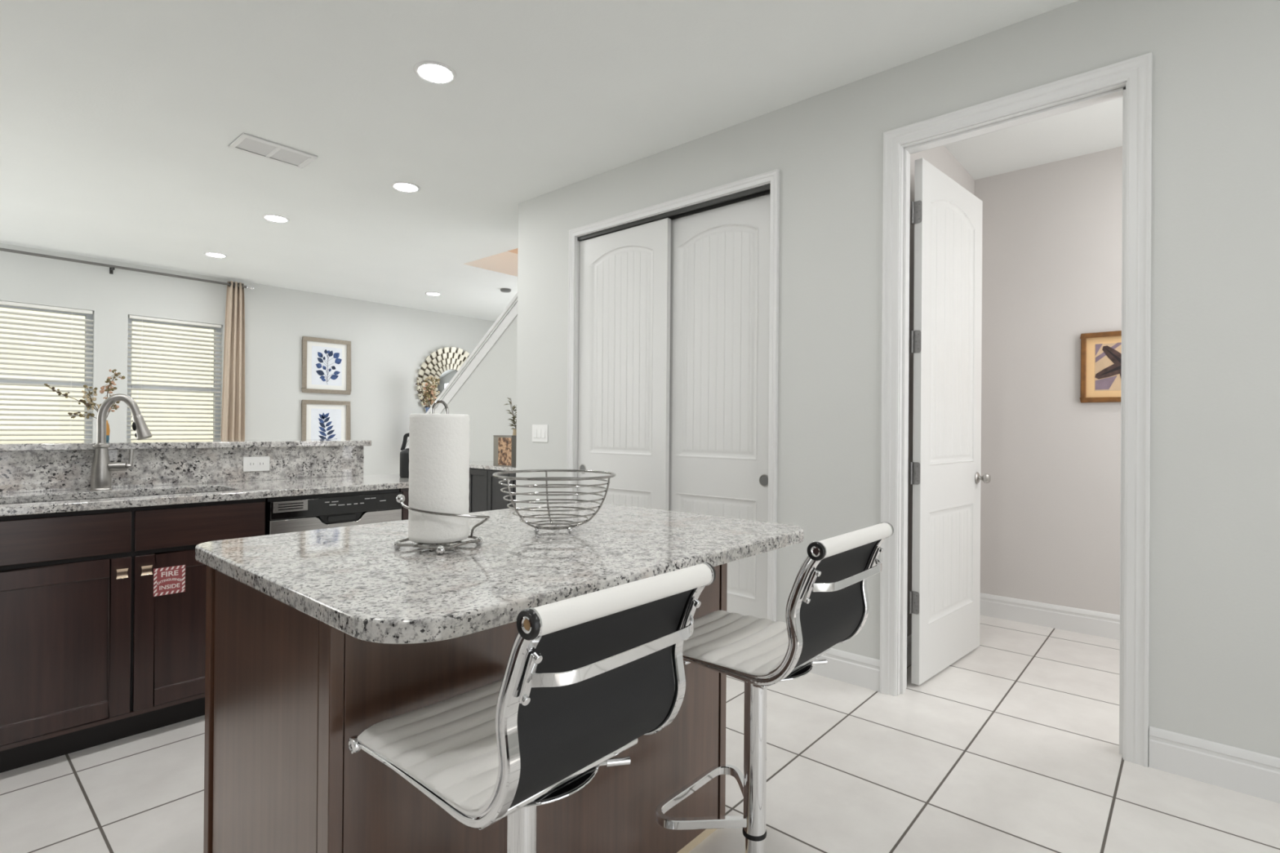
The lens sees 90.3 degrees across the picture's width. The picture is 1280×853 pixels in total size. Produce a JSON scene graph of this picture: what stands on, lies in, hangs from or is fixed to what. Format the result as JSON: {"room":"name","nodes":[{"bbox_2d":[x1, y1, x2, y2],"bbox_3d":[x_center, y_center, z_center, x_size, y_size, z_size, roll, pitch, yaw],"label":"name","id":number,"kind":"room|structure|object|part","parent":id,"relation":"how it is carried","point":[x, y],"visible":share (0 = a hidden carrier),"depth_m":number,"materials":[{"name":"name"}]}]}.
{"room":"kitchen","nodes":[
{"label":"kitchen","id":0,"kind":"room"},
{"bbox_2d":[3,475,359,504],"bbox_3d":[-2.489,0.644,2.714,0.125,1.088,2.553,0,0,41],"label":"wall","id":1,"kind":"structure","parent":0,"point":[357,475],"depth_m":2.86,"materials":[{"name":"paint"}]},
{"bbox_2d":[0,445,364,493],"bbox_3d":[-2.427,0.184,2.671,0.019,0.168,2.562,0,0,41],"label":"backsplash","id":2,"kind":"structure","parent":1,"relation":"attached to","point":[34,471],"depth_m":2.96,"materials":[{"name":"grey stone"}]},
{"bbox_2d":[243,456,269,471],"bbox_3d":[-1.935,0.189,3.211,0.008,0.074,0.120,0,0,41],"label":"wall outlet","id":3,"kind":"object","parent":2,"relation":"attached to","point":[251,464],"visible":1,"depth_m":3.21,"materials":[{"name":"white plastic"}]},
{"bbox_2d":[248,461,256,466],"bbox_3d":[-1.948,0.188,3.193,0.002,0.030,0.036,0,0,41],"label":"receptacle","id":4,"kind":"object","parent":3,"relation":"attached to","point":[251,464],"depth_m":3.19,"materials":[{"name":"grey plastic"}]},
{"bbox_2d":[257,460,265,466],"bbox_3d":[-1.919,0.189,3.226,0.002,0.030,0.036,0,0,41],"label":"receptacle","id":5,"kind":"object","parent":3,"relation":"attached to","point":[260,463],"depth_m":3.23,"materials":[{"name":"grey plastic"}]},
{"bbox_2d":[0,439,371,451],"bbox_3d":[-2.579,0.084,2.828,0.515,0.030,2.597,0,0,41],"label":"countertop","id":6,"kind":"structure","parent":1,"relation":"on","point":[22,446],"depth_m":2.99,"materials":[{"name":"grey stone"}]},
{"bbox_2d":[106,420,110,440],"bbox_3d":[-2.561,0.020,3.041,0.044,0.100,0.044,0,0,41],"label":"bud vase","id":7,"kind":"object","parent":6,"relation":"on","point":[108,429],"visible":0.38,"depth_m":3.04,"materials":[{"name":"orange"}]},
{"bbox_2d":[44,383,97,412],"bbox_3d":[-2.645,-0.105,2.978,0.213,0.180,0.040,1,0,-43],"label":"flower spray","id":8,"kind":"object","parent":7,"relation":"in","point":[87,405],"visible":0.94,"depth_m":2.96,"materials":[{"name":"brown plant"}]},
{"bbox_3d":[-2.642,-0.104,2.978,0.210,0.177,0.008,1,0,-39],"label":"stem","id":9,"kind":"part","parent":8,"relation":"part of","materials":[{"name":"brown plant"}]},
{"bbox_2d":[67,411,97,418],"bbox_3d":[-2.608,-0.042,2.997,0.131,0.055,0.032,1,0,-39],"label":"flower spray","id":10,"kind":"object","parent":7,"relation":"in","point":[92,415],"visible":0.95,"depth_m":2.98,"materials":[{"name":"beige plant"}]},
{"bbox_2d":[81,384,101,410],"bbox_3d":[-2.591,-0.105,3.016,0.062,0.181,0.084,0,0,41],"label":"flower spray","id":11,"kind":"object","parent":7,"relation":"in","point":[90,399],"visible":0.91,"depth_m":3.00,"materials":[{"name":"plant"}]},
{"bbox_2d":[99,368,124,399],"bbox_3d":[-2.548,-0.146,3.068,0.062,0.263,0.094,0,0,41],"label":"flower spray","id":12,"kind":"object","parent":7,"relation":"in","point":[111,388],"visible":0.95,"depth_m":3.06,"materials":[{"name":"pink plant"}]},
{"bbox_2d":[106,394,120,418],"bbox_3d":[-2.535,-0.085,3.058,0.051,0.141,0.064,0,0,41],"label":"flower spray","id":13,"kind":"object","parent":7,"relation":"in","point":[113,405],"visible":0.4,"depth_m":3.06,"materials":[{"name":"pink plant"}]},
{"bbox_2d":[0,243,494,475],"bbox_3d":[-4.918,-0.248,7.102,0.160,2.862,9.600,0,0,41],"label":"wall","id":14,"kind":"structure","parent":0,"point":[390,344],"depth_m":7.61,"materials":[{"name":"paint"}]},
{"bbox_2d":[0,304,93,438],"bbox_3d":[-5.899,-0.298,5.944,0.170,1.738,1.243,0,0,41],"label":"window","id":15,"kind":"structure","parent":14,"relation":"in","point":[90,317],"depth_m":6.36,"materials":[{"name":"white plastic"}]},
{"bbox_3d":[-5.934,-0.424,5.975,0.055,0.060,1.103,0,0,41],"label":"meeting rail","id":16,"kind":"part","parent":15,"relation":"part of","materials":[{"name":"white plastic"}]},
{"bbox_2d":[0,300,93,440],"bbox_3d":[-5.883,-0.307,5.930,0.054,1.709,1.195,0,0,41],"label":"window blind","id":17,"kind":"object","parent":15,"relation":"attached to","point":[3,303],"visible":0.66,"depth_m":6.11,"materials":[{"name":"white plastic"}]},
{"bbox_3d":[-5.578,-0.298,6.238,0.002,1.665,0.002,0,0,41],"label":"ladder cord","id":18,"kind":"part","parent":17,"relation":"part of","materials":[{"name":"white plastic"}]},
{"bbox_2d":[0,247,253,289],"bbox_3d":[-5.729,-1.595,5.951,0.126,0.086,3.778,0,0,41],"label":"curtain rod","id":19,"kind":"object","parent":14,"relation":"attached to","point":[112,268],"visible":1,"depth_m":6.41,"materials":[{"name":"silver metal"}]},
{"bbox_2d":[220,280,244,439],"bbox_3d":[-4.603,-0.235,7.186,0.076,2.800,0.251,0,0,41],"label":"curtain","id":20,"kind":"object","parent":19,"relation":"hanging from","point":[233,410],"visible":0.73,"depth_m":7.19,"materials":[{"name":"beige fabric"}]},
{"bbox_2d":[126,318,220,440],"bbox_3d":[-5.048,-0.288,6.916,0.170,1.738,0.892,0,0,41],"label":"window","id":21,"kind":"structure","parent":14,"relation":"in","point":[130,320],"depth_m":7.02,"materials":[{"name":"white plastic"}]},
{"bbox_3d":[-5.082,-0.414,6.947,0.055,0.060,0.752,0,0,41],"label":"meeting rail","id":22,"kind":"part","parent":21,"relation":"part of","materials":[{"name":"white plastic"}]},
{"bbox_2d":[126,315,222,439],"bbox_3d":[-5.032,-0.297,6.902,0.054,1.709,0.844,0,0,41],"label":"window blind","id":23,"kind":"object","parent":21,"relation":"attached to","point":[132,317],"visible":0.69,"depth_m":6.89,"materials":[{"name":"white plastic"}]},
{"bbox_3d":[-5.214,-0.294,6.654,0.002,1.665,0.002,0,0,41],"label":"ladder cord","id":24,"kind":"part","parent":23,"relation":"part of","materials":[{"name":"white fabric"}]},
{"bbox_3d":[-4.810,-0.289,7.115,0.002,1.665,0.002,0,0,41],"label":"ladder cord","id":25,"kind":"part","parent":23,"relation":"part of","materials":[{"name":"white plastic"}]},
{"bbox_2d":[301,336,351,394],"bbox_3d":[-3.959,-0.763,8.051,0.028,0.693,0.603,0,0,41],"label":"framed print","id":26,"kind":"object","parent":14,"relation":"attached to","point":[326,362],"visible":1,"depth_m":8.04,"materials":[{"name":"beige paper"}]},
{"bbox_2d":[301,400,351,439],"bbox_3d":[-3.965,0.018,8.048,0.028,0.691,0.603,0,0,41],"label":"framed print","id":27,"kind":"object","parent":14,"relation":"attached to","point":[320,420],"visible":0.81,"depth_m":8.04,"materials":[{"name":"beige paper"}]},
{"bbox_2d":[416,346,469,411],"bbox_3d":[-2.765,-0.593,9.397,0.050,1.152,1.154,0,0,41],"label":"wall mirror","id":28,"kind":"object","parent":14,"relation":"attached to","point":[443,364],"visible":0.34,"depth_m":9.25,"materials":[{"name":"brown mirror"}]},
{"bbox_2d":[437,369,457,394],"bbox_3d":[-2.774,-0.593,9.404,0.004,0.510,0.510,0,0,41],"label":"mirror glass","id":29,"kind":"object","parent":28,"relation":"attached to","point":[445,376],"depth_m":9.30,"materials":[{"name":"white"}]},
{"bbox_2d":[440,315,517,462],"bbox_3d":[-1.512,-0.224,6.279,2.950,2.862,0.100,0,0,41],"label":"wall","id":30,"kind":"structure","parent":0,"point":[483,396],"depth_m":6.15,"materials":[{"name":"paint"}]},
{"bbox_2d":[404,292,517,448],"bbox_3d":[-1.629,-0.633,6.385,2.670,2.043,0.170,0,0,41],"label":"trim","id":31,"kind":"structure","parent":30,"relation":"attached to","point":[509,313],"depth_m":6.27,"materials":[{"name":"white paint"}]},
{"bbox_2d":[507,248,518,253],"bbox_3d":[-0.767,-2.993,6.269,2.040,2.188,1.225,0,0,41],"label":"wall","id":32,"kind":"structure","parent":0,"point":[514,251],"depth_m":6.98,"materials":[{"name":"beige paint"}]},
{"bbox_2d":[0,0,1122,321],"bbox_3d":[-0.671,-1.782,3.397,11.300,0.250,9.600,0,0,41],"label":"ceiling","id":33,"kind":"structure","parent":0,"point":[119,119],"depth_m":3.35,"materials":[{"name":"paint"}]},
{"bbox_2d":[204,252,227,257],"bbox_3d":[-4.138,-1.672,6.205,0.194,0.008,0.194,0,0,41],"label":"recessed light","id":34,"kind":"object","parent":33,"relation":"in","point":[209,254],"visible":1,"depth_m":6.20,"materials":[{"name":"white paint"}]},
{"bbox_2d":[227,133,317,168],"bbox_3d":[-2.219,-1.663,3.854,0.270,0.010,0.418,0,0,41],"label":"ceiling vent","id":35,"kind":"object","parent":33,"relation":"in","point":[248,144],"visible":1,"depth_m":3.84,"materials":[{"name":"white metal"}]},
{"bbox_2d":[262,213,289,222],"bbox_3d":[-2.919,-1.665,5.099,0.194,0.008,0.194,0,0,41],"label":"recessed light","id":36,"kind":"object","parent":33,"relation":"in","point":[274,218],"visible":1,"depth_m":5.08,"materials":[{"name":"white paint"}]},
{"bbox_2d":[391,181,420,192],"bbox_3d":[-1.624,-1.657,4.410,0.194,0.008,0.194,0,0,41],"label":"recessed light","id":37,"kind":"object","parent":33,"relation":"in","point":[406,187],"visible":1,"depth_m":4.40,"materials":[{"name":"white paint"}]},
{"bbox_2d":[425,292,441,295],"bbox_3d":[-2.581,-1.654,7.943,0.194,0.008,0.194,0,0,41],"label":"recessed light","id":38,"kind":"object","parent":33,"relation":"in","point":[426,293],"visible":1,"depth_m":7.94,"materials":[{"name":"white paint"}]},
{"bbox_2d":[413,60,457,84],"bbox_3d":[-0.960,-1.656,2.985,0.194,0.008,0.194,0,0,41],"label":"recessed light","id":39,"kind":"object","parent":33,"relation":"in","point":[433,72],"visible":1,"depth_m":2.97,"materials":[{"name":"white paint"}]},
{"bbox_2d":[500,288,511,292],"bbox_3d":[-1.616,-1.636,7.654,0.130,0.030,0.130,0,0,41],"label":"smoke detector","id":40,"kind":"object","parent":33,"relation":"attached to","point":[503,290],"visible":1,"depth_m":7.61,"materials":[{"name":"grey plastic"}]},
{"bbox_2d":[0,614,1279,852],"bbox_3d":[-0.695,1.265,3.388,11.300,0.120,9.600,0,0,41],"label":"floor","id":41,"kind":"structure","parent":0,"point":[1012,746],"depth_m":2.18,"materials":[{"name":"tile"}]},
{"bbox_2d":[0,497,265,773],"bbox_3d":[-2.106,0.746,2.546,0.542,0.890,0.942,0,0,41],"label":"base cabinet","id":42,"kind":"object","parent":41,"relation":"on","point":[90,657],"visible":0.75,"depth_m":2.33,"materials":[{"name":"black wood"}]},
{"bbox_3d":[-2.075,0.394,2.220,0.013,0.152,0.476,0,0,41],"label":"false drawer","id":43,"kind":"part","parent":42,"relation":"part of","materials":[{"name":"brown wood"}]},
{"bbox_3d":[-2.076,0.780,2.217,0.019,0.588,0.476,0,0,41],"label":"door","id":44,"kind":"part","parent":42,"relation":"part of","materials":[{"name":"brown wood"}]},
{"bbox_3d":[-1.926,0.697,2.389,0.017,0.790,0.942,0,0,41],"label":"frame","id":45,"kind":"part","parent":42,"relation":"part of","materials":[{"name":"brown wood"}]},
{"bbox_3d":[-1.922,0.544,2.360,0.022,0.035,0.035,0,0,41],"label":"knob","id":46,"kind":"part","parent":42,"relation":"part of","materials":[{"name":"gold metal"}]},
{"bbox_3d":[-1.874,0.544,2.415,0.022,0.035,0.035,0,0,41],"label":"knob","id":47,"kind":"part","parent":42,"relation":"part of","materials":[{"name":"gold metal"}]},
{"bbox_2d":[153,564,185,596],"bbox_3d":[-1.832,0.600,2.478,0.001,0.107,0.102,0,0,41],"label":"warning sticker","id":48,"kind":"object","parent":42,"relation":"attached to","point":[171,580],"visible":1,"depth_m":2.48,"materials":[{"name":"red"}]},
{"bbox_3d":[-1.766,0.784,2.571,0.019,0.588,0.446,0,0,41],"label":"door","id":49,"kind":"part","parent":42,"relation":"part of","materials":[{"name":"brown wood"}]},
{"bbox_3d":[-1.765,0.398,2.575,0.013,0.152,0.446,0,0,41],"label":"false drawer","id":50,"kind":"part","parent":42,"relation":"part of","materials":[{"name":"brown wood"}]},
{"bbox_2d":[0,473,408,516],"bbox_3d":[-2.115,0.285,2.565,0.590,0.030,2.815,0,0,41],"label":"countertop","id":51,"kind":"structure","parent":42,"relation":"on","point":[234,491],"depth_m":2.69,"materials":[{"name":"stone"}]},
{"bbox_2d":[89,393,152,490],"bbox_3d":[-2.229,0.065,2.738,0.210,0.411,0.074,1,0,-32],"label":"kitchen faucet","id":52,"kind":"object","parent":51,"relation":"on","point":[101,467],"visible":1,"depth_m":2.70,"materials":[{"name":"silver metal"}]},
{"bbox_3d":[-2.234,-0.030,2.731,0.151,0.221,0.032,1,0,-29],"label":"spout","id":53,"kind":"part","parent":52,"relation":"part of","materials":[{"name":"silver metal"}]},
{"bbox_3d":[-2.200,0.140,2.740,0.025,0.083,0.031,0,0,41],"label":"lever","id":54,"kind":"part","parent":52,"relation":"part of","materials":[{"name":"silver metal"}]},
{"bbox_2d":[400,433,408,477],"bbox_3d":[-1.268,0.158,3.539,0.128,0.244,0.128,0,0,41],"label":"jug","id":55,"kind":"object","parent":51,"relation":"on","point":[404,454],"visible":0.47,"depth_m":3.48,"materials":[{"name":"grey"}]},
{"bbox_3d":[-1.267,0.086,3.539,0.128,0.101,0.012,0,0,0],"label":"handle","id":56,"kind":"part","parent":55,"relation":"part of","materials":[{"name":"grey plastic"}]},
{"bbox_2d":[265,488,402,535],"bbox_3d":[-1.593,0.755,3.140,0.531,0.884,0.606,0,0,41],"label":"dishwasher","id":57,"kind":"object","parent":41,"relation":"on","point":[286,514],"visible":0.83,"depth_m":2.94,"materials":[{"name":"black plastic"}]},
{"bbox_3d":[-1.537,0.351,2.801,0.002,0.046,0.142,0,0,41],"label":"vent plate","id":58,"kind":"part","parent":57,"relation":"part of","materials":[{"name":"silver metal"}]},
{"bbox_3d":[-1.409,0.751,2.979,0.028,0.683,0.606,0,0,41],"label":"door","id":59,"kind":"part","parent":57,"relation":"part of","materials":[{"name":"silver metal"}]},
{"bbox_3d":[-1.405,0.367,2.980,0.034,0.082,0.606,0,0,41],"label":"control panel","id":60,"kind":"part","parent":57,"relation":"part of","materials":[{"name":"black"}]},
{"bbox_2d":[399,488,408,519],"bbox_3d":[-1.301,0.755,3.482,0.520,0.890,0.284,0,0,41],"label":"base cabinet","id":61,"kind":"object","parent":41,"relation":"on","point":[405,512],"visible":0.16,"depth_m":3.22,"materials":[{"name":"brown wood"}]},
{"bbox_3d":[-1.112,0.706,3.317,0.018,0.754,0.280,0,0,41],"label":"panel","id":62,"kind":"part","parent":61,"relation":"part of","materials":[{"name":"brown wood"}]},
{"bbox_2d":[203,563,727,852],"bbox_3d":[-0.392,0.756,1.720,0.706,0.893,1.180,0,0,41],"label":"kitchen island","id":63,"kind":"object","parent":41,"relation":"on","point":[286,691],"visible":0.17,"depth_m":1.26,"materials":[{"name":"black wood"}]},
{"bbox_3d":[-0.761,0.736,1.276,0.567,0.863,0.013,0,0,41],"label":"panel","id":64,"kind":"part","parent":63,"relation":"part of","materials":[{"name":"brown wood"}]},
{"bbox_3d":[-0.522,0.738,1.069,0.044,0.863,0.024,0,0,41],"label":"corner post","id":65,"kind":"part","parent":63,"relation":"part of","materials":[{"name":"brown wood"}]},
{"bbox_2d":[195,501,804,644],"bbox_3d":[-0.274,0.292,1.620,0.939,0.034,1.243,0,0,41],"label":"island countertop","id":66,"kind":"structure","parent":63,"relation":"on","point":[352,580],"depth_m":1.28,"materials":[{"name":"stone"}]},
{"bbox_2d":[392,400,489,554],"bbox_3d":[-0.439,0.106,1.431,0.190,0.333,0.159,0,0,25],"label":"paper towel holder","id":67,"kind":"object","parent":66,"relation":"on","point":[397,544],"visible":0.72,"depth_m":1.39,"materials":[{"name":"silver metal"}]},
{"bbox_2d":[408,413,469,543],"bbox_3d":[-0.454,0.113,1.440,0.131,0.281,0.131,0,0,41],"label":"paper towel roll","id":68,"kind":"object","parent":67,"relation":"on","point":[439,443],"visible":1,"depth_m":1.38,"materials":[{"name":"white paper"},{"name":"cardboard"}]},
{"bbox_3d":[-0.427,0.209,1.410,0.181,0.097,0.103,1,0,-35],"label":"tension arm","id":69,"kind":"part","parent":67,"relation":"part of","materials":[{"name":"silver metal"}]},
{"bbox_2d":[492,469,616,533],"bbox_3d":[-0.224,0.199,1.673,0.321,0.152,0.321,0,0,-1],"label":"wire fruit basket","id":70,"kind":"object","parent":66,"relation":"on","point":[557,525],"visible":1,"depth_m":1.62,"materials":[{"name":"silver metal"}]},
{"bbox_3d":[0.241,0.746,1.931,0.033,0.863,0.030,0,0,41],"label":"corner post","id":71,"kind":"part","parent":63,"relation":"part of","materials":[{"name":"brown wood"}]},
{"bbox_2d":[468,461,515,512],"bbox_3d":[-1.121,0.771,5.524,1.280,0.875,0.494,0,0,41],"label":"sideboard","id":72,"kind":"object","parent":41,"relation":"on","point":[485,493],"visible":0.21,"depth_m":5.39,"materials":[{"name":"black wood"}]},
{"bbox_3d":[-1.398,0.754,5.488,0.286,0.768,0.018,0,0,41],"label":"door","id":73,"kind":"part","parent":72,"relation":"part of","materials":[{"name":"black wood"}]},
{"bbox_3d":[-1.177,0.755,5.294,0.291,0.768,0.018,0,0,41],"label":"door","id":74,"kind":"part","parent":72,"relation":"part of","materials":[{"name":"black wood"}]},
{"bbox_2d":[493,435,516,466],"bbox_3d":[-1.144,0.203,5.380,0.260,0.258,0.054,0,0,41],"label":"vase","id":75,"kind":"object","parent":72,"relation":"on","point":[504,446],"visible":0.97,"depth_m":5.34,"materials":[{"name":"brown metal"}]},
{"bbox_3d":[-1.135,0.210,5.338,0.180,0.232,0.001,0,0,41],"label":"printed panel","id":76,"kind":"part","parent":75,"relation":"part of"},
{"bbox_3d":[-1.143,0.080,5.381,0.260,0.012,0.054,0,0,41],"label":"lid","id":77,"kind":"part","parent":75,"relation":"part of","materials":[{"name":"grey metal"}]},
{"bbox_3d":[-0.928,0.756,5.076,0.356,0.768,0.018,0,0,41],"label":"door","id":78,"kind":"part","parent":72,"relation":"part of","materials":[{"name":"black wood"}]},
{"bbox_2d":[512,429,516,435],"bbox_3d":[-1.080,0.178,5.544,0.100,0.310,0.100,0,0,41],"label":"vase","id":79,"kind":"object","parent":72,"relation":"on","point":[514,433],"visible":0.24,"depth_m":5.52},
{"bbox_2d":[505,397,516,429],"bbox_3d":[-1.075,-0.086,5.554,0.285,0.338,0.121,0,0,41],"label":"twigs","id":80,"kind":"object","parent":79,"relation":"in","point":[513,408],"visible":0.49,"depth_m":5.55,"materials":[{"name":"green plant"}]},
{"bbox_2d":[347,562,715,852],"bbox_3d":[-0.181,0.707,1.019,0.472,0.987,0.374,0,0,41],"label":"bar stool","id":81,"kind":"object","parent":41,"relation":"on","point":[588,676],"visible":1,"depth_m":0.90,"materials":[{"name":"white leather"}]},
{"bbox_3d":[-0.461,0.516,1.036,0.027,0.027,0.020,0,0,41],"label":"knob","id":82,"kind":"part","parent":81,"relation":"part of","materials":[{"name":"silver metal"}]},
{"bbox_3d":[-0.286,0.374,0.892,0.444,0.292,0.020,0,0,41],"label":"rail","id":83,"kind":"part","parent":81,"relation":"part of","materials":[{"name":"silver metal"}]},
{"bbox_3d":[-0.185,0.551,1.024,0.236,0.032,0.236,0,0,41],"label":"seat plate","id":84,"kind":"part","parent":81,"relation":"part of","materials":[{"name":"black"}]},
{"bbox_3d":[-0.088,0.556,1.046,0.071,0.011,0.009,1,0,-16],"label":"height lever","id":85,"kind":"part","parent":81,"relation":"part of","materials":[{"name":"silver metal"}]},
{"bbox_3d":[-0.065,0.376,1.144,0.444,0.292,0.020,0,0,41],"label":"rail","id":86,"kind":"part","parent":81,"relation":"part of","materials":[{"name":"silver metal"}]},
{"bbox_2d":[655,521,893,852],"bbox_3d":[0.283,0.712,1.481,0.472,0.987,0.374,0,0,41],"label":"bar stool","id":87,"kind":"object","parent":41,"relation":"on","point":[828,605],"visible":0.96,"depth_m":1.43,"materials":[{"name":"black"}]},
{"bbox_3d":[0.178,0.379,1.354,0.444,0.292,0.020,0,0,41],"label":"rail","id":88,"kind":"part","parent":87,"relation":"part of","materials":[{"name":"silver metal"}]},
{"bbox_3d":[0.279,0.556,1.486,0.236,0.032,0.236,0,0,41],"label":"seat plate","id":89,"kind":"part","parent":87,"relation":"part of","materials":[{"name":"black"}]},
{"bbox_3d":[0.399,0.381,1.606,0.444,0.292,0.020,0,0,41],"label":"rail","id":90,"kind":"part","parent":87,"relation":"part of","materials":[{"name":"silver metal"}]},
{"bbox_3d":[-2.716,0.762,9.151,0.380,0.890,0.960,0,0,41],"label":"console table","id":91,"kind":"object","parent":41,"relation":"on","visible":0},
{"bbox_3d":[-2.913,0.026,8.786,0.190,0.575,0.190,0,0,41],"label":"glass vase","id":92,"kind":"object","parent":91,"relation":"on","visible":0},
{"bbox_2d":[415,378,427,407],"bbox_3d":[-2.963,-0.418,8.691,0.118,0.464,0.222,0,0,41],"label":"flower","id":93,"kind":"object","parent":92,"relation":"in","point":[417,384],"visible":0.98,"depth_m":8.67,"materials":[{"name":"plant"}]},
{"bbox_2d":[423,382,435,407],"bbox_3d":[-2.906,-0.394,8.765,0.155,0.416,0.154,0,0,41],"label":"flower","id":94,"kind":"object","parent":92,"relation":"in","point":[431,392],"visible":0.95,"depth_m":8.73,"materials":[{"name":"beige plant"}]},
{"bbox_2d":[422,375,439,407],"bbox_3d":[-2.878,-0.444,8.797,0.175,0.517,0.194,0,0,41],"label":"flower","id":95,"kind":"object","parent":92,"relation":"in","point":[430,377],"visible":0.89,"depth_m":8.78,"materials":[{"name":"beige plant"}]},
{"bbox_2d":[671,145,1122,636],"bbox_3d":[1.510,-0.207,3.844,4.795,2.862,1.654,0,0,41],"label":"wall","id":96,"kind":"structure","parent":0,"point":[1051,503],"depth_m":3.91,"materials":[{"name":"paint"}]},
{"bbox_2d":[906,592,1119,667],"bbox_3d":[2.433,1.158,2.962,1.995,0.142,1.544,0,0,41],"label":"baseboard","id":97,"kind":"structure","parent":96,"relation":"attached to","point":[1104,624],"depth_m":3.88,"materials":[{"name":"white paint"}]},
{"bbox_2d":[1080,330,1121,402],"bbox_3d":[2.807,-0.347,3.657,0.458,0.412,0.028,0,0,41],"label":"picture","id":98,"kind":"object","parent":96,"relation":"attached to","point":[1100,352],"visible":0.46,"depth_m":3.74,"materials":[{"name":"brown wood"}]},
{"bbox_2d":[1094,342,1121,391],"bbox_3d":[2.808,-0.343,3.659,0.314,0.294,0.004,0,0,41],"label":"print","id":99,"kind":"object","parent":98,"relation":"attached to","point":[1108,356],"depth_m":3.72,"materials":[{"name":"beige paper"}]},
{"bbox_2d":[515,0,1279,758],"bbox_3d":[1.605,-0.210,2.586,6.595,2.862,0.115,0,0,41],"label":"wall","id":100,"kind":"structure","parent":0,"point":[1214,654],"depth_m":2.29,"materials":[{"name":"paint"}]},
{"bbox_2d":[532,424,547,442],"bbox_3d":[-0.714,0.048,4.530,0.170,0.124,0.011,0,0,41],"label":"light switch","id":101,"kind":"object","parent":100,"relation":"attached to","point":[540,432],"visible":1,"depth_m":4.52,"materials":[{"name":"white plastic"}]},
{"bbox_2d":[577,217,671,510],"bbox_3d":[-0.122,-0.027,4.077,0.764,2.454,0.036,0,0,41],"label":"door","id":102,"kind":"structure","parent":100,"relation":"in","point":[624,322],"depth_m":4.04,"materials":[{"name":"white paint"}]},
{"bbox_2d":[580,465,585,470],"bbox_3d":[-0.385,0.285,4.285,0.054,0.054,0.001,0,0,41],"label":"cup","id":103,"kind":"object","parent":102,"relation":"on","point":[582,467],"depth_m":4.28,"materials":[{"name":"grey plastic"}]},
{"bbox_2d":[566,168,779,622],"bbox_3d":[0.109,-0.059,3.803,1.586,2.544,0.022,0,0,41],"label":"trim","id":104,"kind":"structure","parent":100,"relation":"attached to","point":[772,176],"depth_m":3.31,"materials":[{"name":"white paint"}]},
{"bbox_2d":[577,183,770,240],"bbox_3d":[0.165,-1.266,3.859,1.482,0.026,0.093,0,0,41],"label":"trim","id":105,"kind":"structure","parent":100,"relation":"attached to","point":[762,190],"depth_m":3.69,"materials":[{"name":"grey metal"}]},
{"bbox_2d":[668,193,770,618],"bbox_3d":[0.441,-0.024,3.650,0.764,2.454,0.036,0,0,41],"label":"door","id":106,"kind":"structure","parent":100,"relation":"in","point":[720,268],"depth_m":3.61,"materials":[{"name":"white paint"}]},
{"bbox_3d":[0.670,0.291,3.425,0.067,0.067,0.005,0,0,41],"label":"finger pull","id":107,"kind":"part","parent":106,"relation":"part of","materials":[{"name":"silver metal"}]},
{"bbox_2d":[760,475,768,485],"bbox_3d":[0.670,0.291,3.426,0.054,0.054,0.001,0,0,41],"label":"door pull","id":108,"kind":"object","parent":106,"relation":"on","point":[763,479],"depth_m":3.43,"materials":[{"name":"grey metal"}]},
{"bbox_2d":[908,158,991,685],"bbox_3d":[1.601,-0.021,3.231,0.816,2.460,0.112,1,0,-44],"label":"door","id":109,"kind":"structure","parent":100,"relation":"in","point":[945,477],"depth_m":3.18,"materials":[{"name":"white paint"}]},
{"bbox_3d":[1.863,0.281,3.452,0.062,0.062,0.066,1,0,-44],"label":"knob","id":110,"kind":"part","parent":109,"relation":"part of","materials":[{"name":"silver metal"}]},
{"bbox_2d":[897,81,1126,758],"bbox_3d":[1.520,-0.035,2.659,0.850,2.511,0.116,0,0,41],"label":"trim","id":111,"kind":"structure","parent":100,"relation":"attached to","point":[1115,91],"depth_m":2.86,"materials":[{"name":"white paint"}]},
{"bbox_2d":[880,52,1152,767],"bbox_3d":[1.474,-0.064,2.607,0.962,2.568,0.022,0,0,41],"label":"trim","id":112,"kind":"structure","parent":100,"relation":"attached to","point":[1136,72],"depth_m":2.33,"materials":[{"name":"white paint"}]},
{"bbox_2d":[809,648,1279,803],"bbox_3d":[1.548,1.149,2.535,6.584,0.142,0.014,0,0,41],"label":"baseboard","id":113,"kind":"structure","parent":100,"relation":"attached to","point":[1257,775],"depth_m":2.20,"materials":[{"name":"white paint"}]},
{"label":"outside","id":114,"kind":"structure","parent":0,"visible":0},
{"bbox_3d":[-13.822,1.431,13.422,21.530,0.200,30.000,0,0,41],"label":"lawn","id":115,"kind":"structure","parent":114,"visible":0},
{"bbox_2d":[0,307,213,441],"bbox_3d":[-8.133,-1.189,8.465,0.200,5.300,18.000,0,0,41],"label":"wall","id":116,"kind":"structure","parent":115,"relation":"on","point":[1,308],"depth_m":8.76,"materials":[{"name":"painted drywall"}]}
]}

